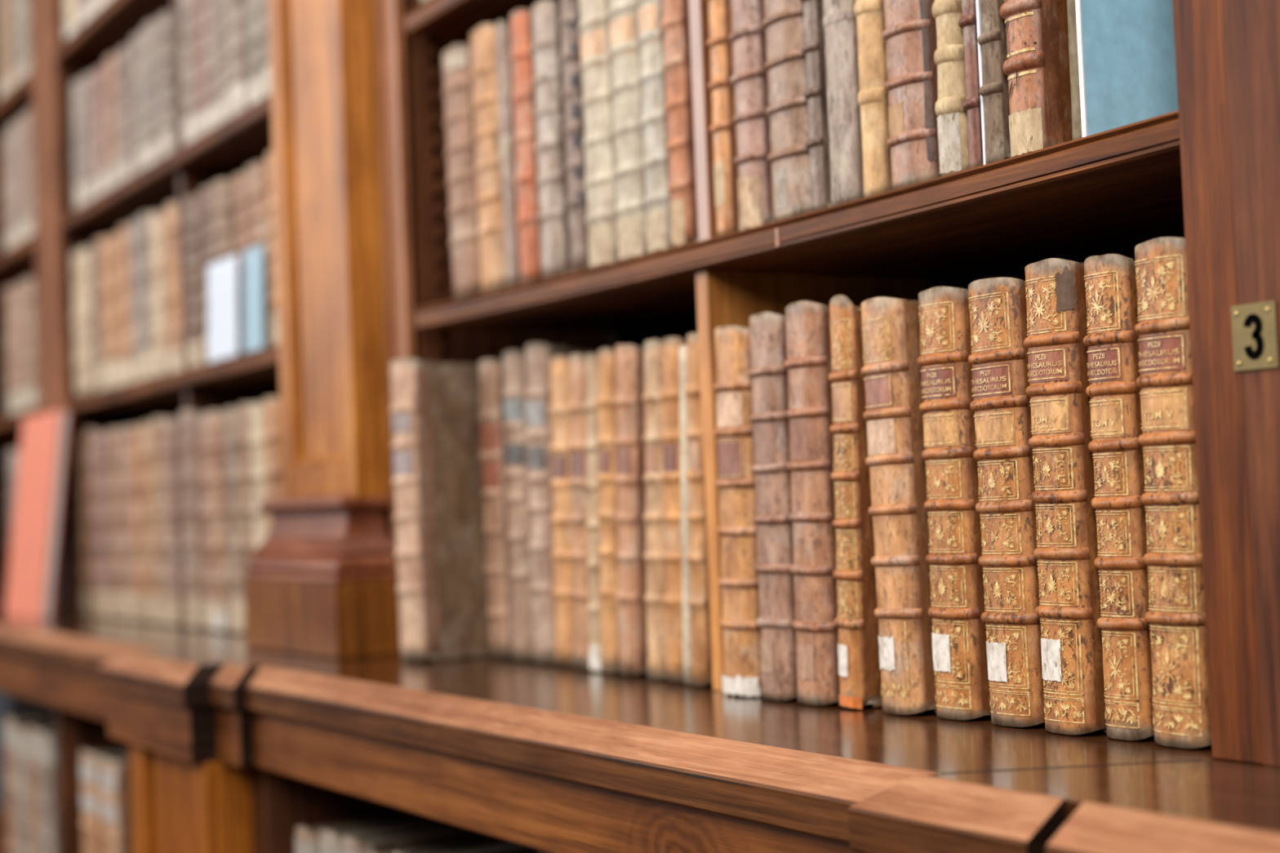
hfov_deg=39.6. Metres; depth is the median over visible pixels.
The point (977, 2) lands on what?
paper slip
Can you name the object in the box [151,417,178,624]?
book
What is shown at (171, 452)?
book
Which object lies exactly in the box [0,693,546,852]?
bookshelf
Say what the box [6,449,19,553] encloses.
book
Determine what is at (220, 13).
book
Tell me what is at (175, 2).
divider
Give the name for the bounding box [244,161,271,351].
book
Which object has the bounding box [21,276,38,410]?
book
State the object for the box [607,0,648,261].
book
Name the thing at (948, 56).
book
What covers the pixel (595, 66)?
book
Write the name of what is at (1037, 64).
book
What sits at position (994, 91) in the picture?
book
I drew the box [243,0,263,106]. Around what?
book
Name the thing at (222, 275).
book
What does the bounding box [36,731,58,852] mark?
book
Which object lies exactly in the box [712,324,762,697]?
book
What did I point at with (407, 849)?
book
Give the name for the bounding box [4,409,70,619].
book
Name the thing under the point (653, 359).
book
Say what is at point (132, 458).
book
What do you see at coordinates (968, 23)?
book
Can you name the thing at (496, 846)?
book
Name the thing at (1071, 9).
book
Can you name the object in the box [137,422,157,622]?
book
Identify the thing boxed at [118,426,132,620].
book
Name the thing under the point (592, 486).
book
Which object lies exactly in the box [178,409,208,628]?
book
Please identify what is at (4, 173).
book
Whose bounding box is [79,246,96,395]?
book
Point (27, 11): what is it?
book
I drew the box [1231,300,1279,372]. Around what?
number plate
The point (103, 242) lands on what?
book
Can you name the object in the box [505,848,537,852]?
book
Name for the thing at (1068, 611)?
book
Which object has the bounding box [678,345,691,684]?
book
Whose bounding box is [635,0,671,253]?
book
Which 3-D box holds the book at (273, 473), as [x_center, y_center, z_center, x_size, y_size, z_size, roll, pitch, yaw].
[-0.480,0.140,2.824,0.235,0.375,0.068,-1,-3,-32]
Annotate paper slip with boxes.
[243,243,263,352]
[975,0,985,164]
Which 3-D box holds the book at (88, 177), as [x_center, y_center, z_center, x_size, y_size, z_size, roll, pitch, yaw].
[-1.056,-0.595,3.745,0.235,0.276,0.074,-1,-3,-32]
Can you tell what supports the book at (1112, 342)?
on the ledge
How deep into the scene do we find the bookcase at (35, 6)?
4.04 m
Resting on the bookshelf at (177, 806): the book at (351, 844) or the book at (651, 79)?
the book at (351, 844)
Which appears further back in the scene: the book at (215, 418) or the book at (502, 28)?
the book at (215, 418)
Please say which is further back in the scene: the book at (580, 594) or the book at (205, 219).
the book at (205, 219)
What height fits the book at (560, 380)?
0.366 m
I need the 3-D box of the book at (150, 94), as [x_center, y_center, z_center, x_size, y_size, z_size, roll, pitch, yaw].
[-0.825,-0.620,3.380,0.234,0.277,0.088,-1,-3,-32]
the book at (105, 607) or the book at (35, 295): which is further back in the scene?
the book at (35, 295)
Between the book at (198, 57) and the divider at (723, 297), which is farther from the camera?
the book at (198, 57)
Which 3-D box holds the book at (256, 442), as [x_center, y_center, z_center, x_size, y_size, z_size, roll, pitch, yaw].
[-0.513,0.146,2.880,0.235,0.372,0.063,-1,-3,-32]
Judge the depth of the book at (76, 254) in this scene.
3.77 m
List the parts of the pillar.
panel frame, moulding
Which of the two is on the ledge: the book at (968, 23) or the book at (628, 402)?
the book at (628, 402)
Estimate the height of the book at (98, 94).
0.268 m
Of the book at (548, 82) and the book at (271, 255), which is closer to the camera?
the book at (548, 82)
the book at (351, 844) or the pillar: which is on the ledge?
the pillar
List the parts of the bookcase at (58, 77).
shelf, panel, shelf, shelf, panel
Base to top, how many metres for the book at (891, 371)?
0.360 m
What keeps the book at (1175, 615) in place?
on the ledge
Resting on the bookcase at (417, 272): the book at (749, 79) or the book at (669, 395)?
the book at (749, 79)
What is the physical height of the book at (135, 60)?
0.276 m
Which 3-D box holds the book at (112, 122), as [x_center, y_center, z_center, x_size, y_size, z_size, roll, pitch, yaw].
[-0.960,-0.603,3.592,0.235,0.273,0.088,-1,-3,-32]
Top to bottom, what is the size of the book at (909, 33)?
0.347 m
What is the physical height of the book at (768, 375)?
0.364 m
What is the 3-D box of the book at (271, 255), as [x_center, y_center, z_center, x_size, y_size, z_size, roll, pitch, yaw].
[-0.482,-0.282,2.854,0.235,0.310,0.074,-1,-3,-32]
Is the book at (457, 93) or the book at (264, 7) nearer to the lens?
the book at (457, 93)
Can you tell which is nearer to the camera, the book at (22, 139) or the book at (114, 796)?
the book at (114, 796)
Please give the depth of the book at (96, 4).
3.62 m
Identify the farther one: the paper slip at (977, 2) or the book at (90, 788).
the book at (90, 788)
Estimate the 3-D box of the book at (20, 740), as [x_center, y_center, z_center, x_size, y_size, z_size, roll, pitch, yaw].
[-1.127,0.799,3.562,0.233,0.414,0.099,-1,-3,-32]
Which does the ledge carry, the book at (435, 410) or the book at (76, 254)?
the book at (435, 410)
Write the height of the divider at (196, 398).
0.428 m
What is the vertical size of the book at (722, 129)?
0.346 m
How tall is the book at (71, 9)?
0.328 m
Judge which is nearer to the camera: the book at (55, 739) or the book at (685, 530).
the book at (685, 530)
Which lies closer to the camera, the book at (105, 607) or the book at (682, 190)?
the book at (682, 190)
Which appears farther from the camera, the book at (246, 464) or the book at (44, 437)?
the book at (44, 437)
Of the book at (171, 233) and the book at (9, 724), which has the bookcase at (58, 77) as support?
the book at (171, 233)
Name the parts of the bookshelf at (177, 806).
panel, pier frame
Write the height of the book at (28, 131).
0.302 m
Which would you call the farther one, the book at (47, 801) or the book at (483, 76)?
the book at (47, 801)
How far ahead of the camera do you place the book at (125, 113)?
3.44 m
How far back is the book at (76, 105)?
3.73 m
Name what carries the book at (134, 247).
on the bookcase at (58, 77)
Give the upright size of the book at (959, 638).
0.360 m
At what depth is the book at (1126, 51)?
1.38 m
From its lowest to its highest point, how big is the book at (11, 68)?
0.303 m
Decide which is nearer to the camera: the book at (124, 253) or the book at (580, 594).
the book at (580, 594)
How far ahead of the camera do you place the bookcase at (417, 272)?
1.87 m
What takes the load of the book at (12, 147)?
on the bookcase at (35, 6)
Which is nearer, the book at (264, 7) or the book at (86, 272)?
the book at (264, 7)
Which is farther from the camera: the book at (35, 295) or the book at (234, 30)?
the book at (35, 295)
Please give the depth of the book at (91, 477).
3.62 m
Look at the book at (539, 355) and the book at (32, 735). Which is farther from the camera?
the book at (32, 735)
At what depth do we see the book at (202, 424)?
3.04 m
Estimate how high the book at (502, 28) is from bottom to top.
0.326 m
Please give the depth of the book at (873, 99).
1.56 m
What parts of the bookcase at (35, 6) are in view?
panel, shelf, shelf, shelf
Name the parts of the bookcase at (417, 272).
shelf, panel, shelf, panel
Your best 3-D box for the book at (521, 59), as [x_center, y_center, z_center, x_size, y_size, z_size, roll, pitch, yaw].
[-0.047,-0.332,2.165,0.233,0.328,0.043,-1,-3,-32]
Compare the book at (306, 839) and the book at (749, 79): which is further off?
the book at (306, 839)
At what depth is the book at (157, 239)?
3.28 m
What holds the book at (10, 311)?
on the bookcase at (35, 6)
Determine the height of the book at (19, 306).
0.309 m
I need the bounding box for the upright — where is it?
[1172,0,1279,767]
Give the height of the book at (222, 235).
0.306 m
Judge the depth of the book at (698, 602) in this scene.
1.80 m
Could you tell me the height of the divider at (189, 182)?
0.362 m
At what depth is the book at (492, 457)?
2.24 m
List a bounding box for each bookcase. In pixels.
[0,0,57,612]
[40,0,391,613]
[373,0,1185,653]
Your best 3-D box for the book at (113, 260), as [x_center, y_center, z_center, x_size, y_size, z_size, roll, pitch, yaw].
[-0.953,-0.231,3.593,0.235,0.307,0.076,-1,-3,-32]
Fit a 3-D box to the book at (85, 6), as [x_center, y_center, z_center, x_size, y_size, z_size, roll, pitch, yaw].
[-1.073,-0.988,3.774,0.235,0.330,0.099,-1,-3,-32]
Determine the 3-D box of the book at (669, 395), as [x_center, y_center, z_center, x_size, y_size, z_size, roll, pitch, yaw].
[0.126,0.086,1.919,0.234,0.361,0.055,-1,-3,-32]
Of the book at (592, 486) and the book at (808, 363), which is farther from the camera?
the book at (592, 486)
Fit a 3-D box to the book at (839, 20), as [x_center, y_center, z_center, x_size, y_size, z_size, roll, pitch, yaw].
[0.270,-0.374,1.669,0.231,0.348,0.042,-1,-3,-32]
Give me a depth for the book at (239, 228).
2.93 m
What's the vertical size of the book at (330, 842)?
0.422 m
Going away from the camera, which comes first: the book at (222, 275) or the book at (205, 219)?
the book at (222, 275)
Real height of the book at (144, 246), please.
0.316 m
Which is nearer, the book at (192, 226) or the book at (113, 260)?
the book at (192, 226)
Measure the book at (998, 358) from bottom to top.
0.360 m
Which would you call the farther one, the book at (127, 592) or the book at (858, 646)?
the book at (127, 592)
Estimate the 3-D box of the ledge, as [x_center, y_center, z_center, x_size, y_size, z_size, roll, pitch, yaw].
[-0.631,0.401,2.924,0.615,0.124,5.150,-1,-3,-32]
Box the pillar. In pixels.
[244,0,399,659]
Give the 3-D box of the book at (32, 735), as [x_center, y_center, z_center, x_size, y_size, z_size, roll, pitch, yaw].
[-1.071,0.789,3.479,0.233,0.422,0.099,-1,-3,-32]
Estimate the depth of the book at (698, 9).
1.78 m
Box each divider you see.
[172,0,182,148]
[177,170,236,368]
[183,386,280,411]
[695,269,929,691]
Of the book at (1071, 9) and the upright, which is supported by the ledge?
the upright
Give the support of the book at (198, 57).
on the bookcase at (58, 77)
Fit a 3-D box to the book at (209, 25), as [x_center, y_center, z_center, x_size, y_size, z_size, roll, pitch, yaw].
[-0.646,-0.640,3.106,0.235,0.280,0.058,-1,-3,-32]
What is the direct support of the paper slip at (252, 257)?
on the bookcase at (58, 77)
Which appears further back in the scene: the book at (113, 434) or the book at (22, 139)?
the book at (22, 139)
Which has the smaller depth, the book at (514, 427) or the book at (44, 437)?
the book at (514, 427)
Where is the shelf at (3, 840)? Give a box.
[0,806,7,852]
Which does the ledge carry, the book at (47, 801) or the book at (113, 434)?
the book at (113, 434)
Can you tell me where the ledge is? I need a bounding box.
[0,592,1279,852]
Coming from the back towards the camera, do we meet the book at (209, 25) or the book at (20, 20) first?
the book at (20, 20)
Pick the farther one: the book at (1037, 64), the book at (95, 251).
the book at (95, 251)
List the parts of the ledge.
edge moulding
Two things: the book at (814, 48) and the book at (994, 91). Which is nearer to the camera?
the book at (994, 91)
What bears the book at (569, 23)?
on the bookcase at (417, 272)
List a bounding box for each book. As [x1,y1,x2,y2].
[0,0,8,98]
[0,133,10,252]
[3,285,18,415]
[3,714,55,852]
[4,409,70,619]
[5,0,16,90]
[6,121,20,248]
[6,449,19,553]
[13,0,28,84]
[13,724,55,852]
[14,281,26,412]
[16,113,29,241]
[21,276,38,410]
[25,0,31,72]
[25,106,35,236]
[26,725,55,852]
[33,274,39,407]
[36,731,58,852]
[55,738,58,846]
[62,0,79,39]
[69,79,84,209]
[70,249,84,397]
[75,435,89,615]
[77,0,92,26]
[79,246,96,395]
[80,72,94,203]
[80,747,128,852]
[83,428,107,616]
[90,66,107,197]
[91,237,102,391]
[92,0,105,14]
[93,431,112,617]
[96,236,112,390]
[98,755,131,852]
[102,53,120,190]
[106,233,123,387]
[106,428,124,618]
[115,45,133,182]
[117,223,134,385]
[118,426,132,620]
[125,425,144,622]
[128,31,146,174]
[128,218,143,382]
[137,212,154,379]
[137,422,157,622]
[140,19,160,167]
[148,210,168,377]
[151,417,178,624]
[155,11,177,158]
[162,416,186,626]
[163,201,182,373]
[177,0,195,145]
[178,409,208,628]
[182,195,204,368]
[190,0,207,137]
[195,413,213,630]
[199,186,213,363]
[201,0,218,130]
[206,409,229,631]
[207,253,238,362]
[209,178,235,359]
[213,0,228,124]
[222,0,247,118]
[222,407,245,633]
[231,172,248,355]
[237,403,254,631]
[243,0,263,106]
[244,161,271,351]
[248,401,267,551]
[259,0,271,97]
[262,396,284,533]
[264,150,279,346]
[294,813,425,852]
[319,817,450,852]
[342,824,483,852]
[363,834,499,852]
[389,358,489,662]
[393,839,530,852]
[441,43,481,299]
[470,23,506,293]
[478,358,511,658]
[494,20,520,288]
[501,349,533,661]
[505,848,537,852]
[509,8,541,284]
[524,342,615,663]
[530,0,570,279]
[548,355,573,666]
[559,0,589,272]
[568,353,589,669]
[577,0,618,268]
[584,353,601,671]
[595,347,619,673]
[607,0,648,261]
[613,344,647,675]
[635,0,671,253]
[641,338,666,679]
[660,0,698,248]
[660,336,686,682]
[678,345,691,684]
[684,332,712,686]
[688,0,716,240]
[705,0,739,236]
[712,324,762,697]
[728,0,773,230]
[747,311,797,701]
[761,0,812,221]
[783,300,839,705]
[800,0,831,211]
[822,0,864,206]
[828,294,882,709]
[853,0,892,197]
[860,297,936,715]
[881,0,941,190]
[916,286,991,719]
[932,0,968,176]
[958,0,983,168]
[968,276,1044,727]
[977,0,1010,164]
[1000,0,1072,157]
[1023,257,1106,735]
[1066,0,1082,139]
[1075,0,1177,137]
[1083,253,1154,740]
[1133,236,1212,748]
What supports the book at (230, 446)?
on the ledge
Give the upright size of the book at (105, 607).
0.373 m
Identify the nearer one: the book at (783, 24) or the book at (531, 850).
the book at (783, 24)
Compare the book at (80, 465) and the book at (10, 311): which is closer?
the book at (80, 465)
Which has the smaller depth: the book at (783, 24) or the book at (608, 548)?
the book at (783, 24)
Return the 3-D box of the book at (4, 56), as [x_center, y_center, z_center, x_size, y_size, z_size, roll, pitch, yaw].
[-1.460,-0.933,4.370,0.235,0.302,0.096,-1,-3,-32]
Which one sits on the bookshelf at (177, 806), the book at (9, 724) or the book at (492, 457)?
the book at (9, 724)
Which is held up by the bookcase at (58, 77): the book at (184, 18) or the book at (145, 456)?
the book at (184, 18)
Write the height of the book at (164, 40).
0.272 m
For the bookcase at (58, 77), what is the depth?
3.72 m

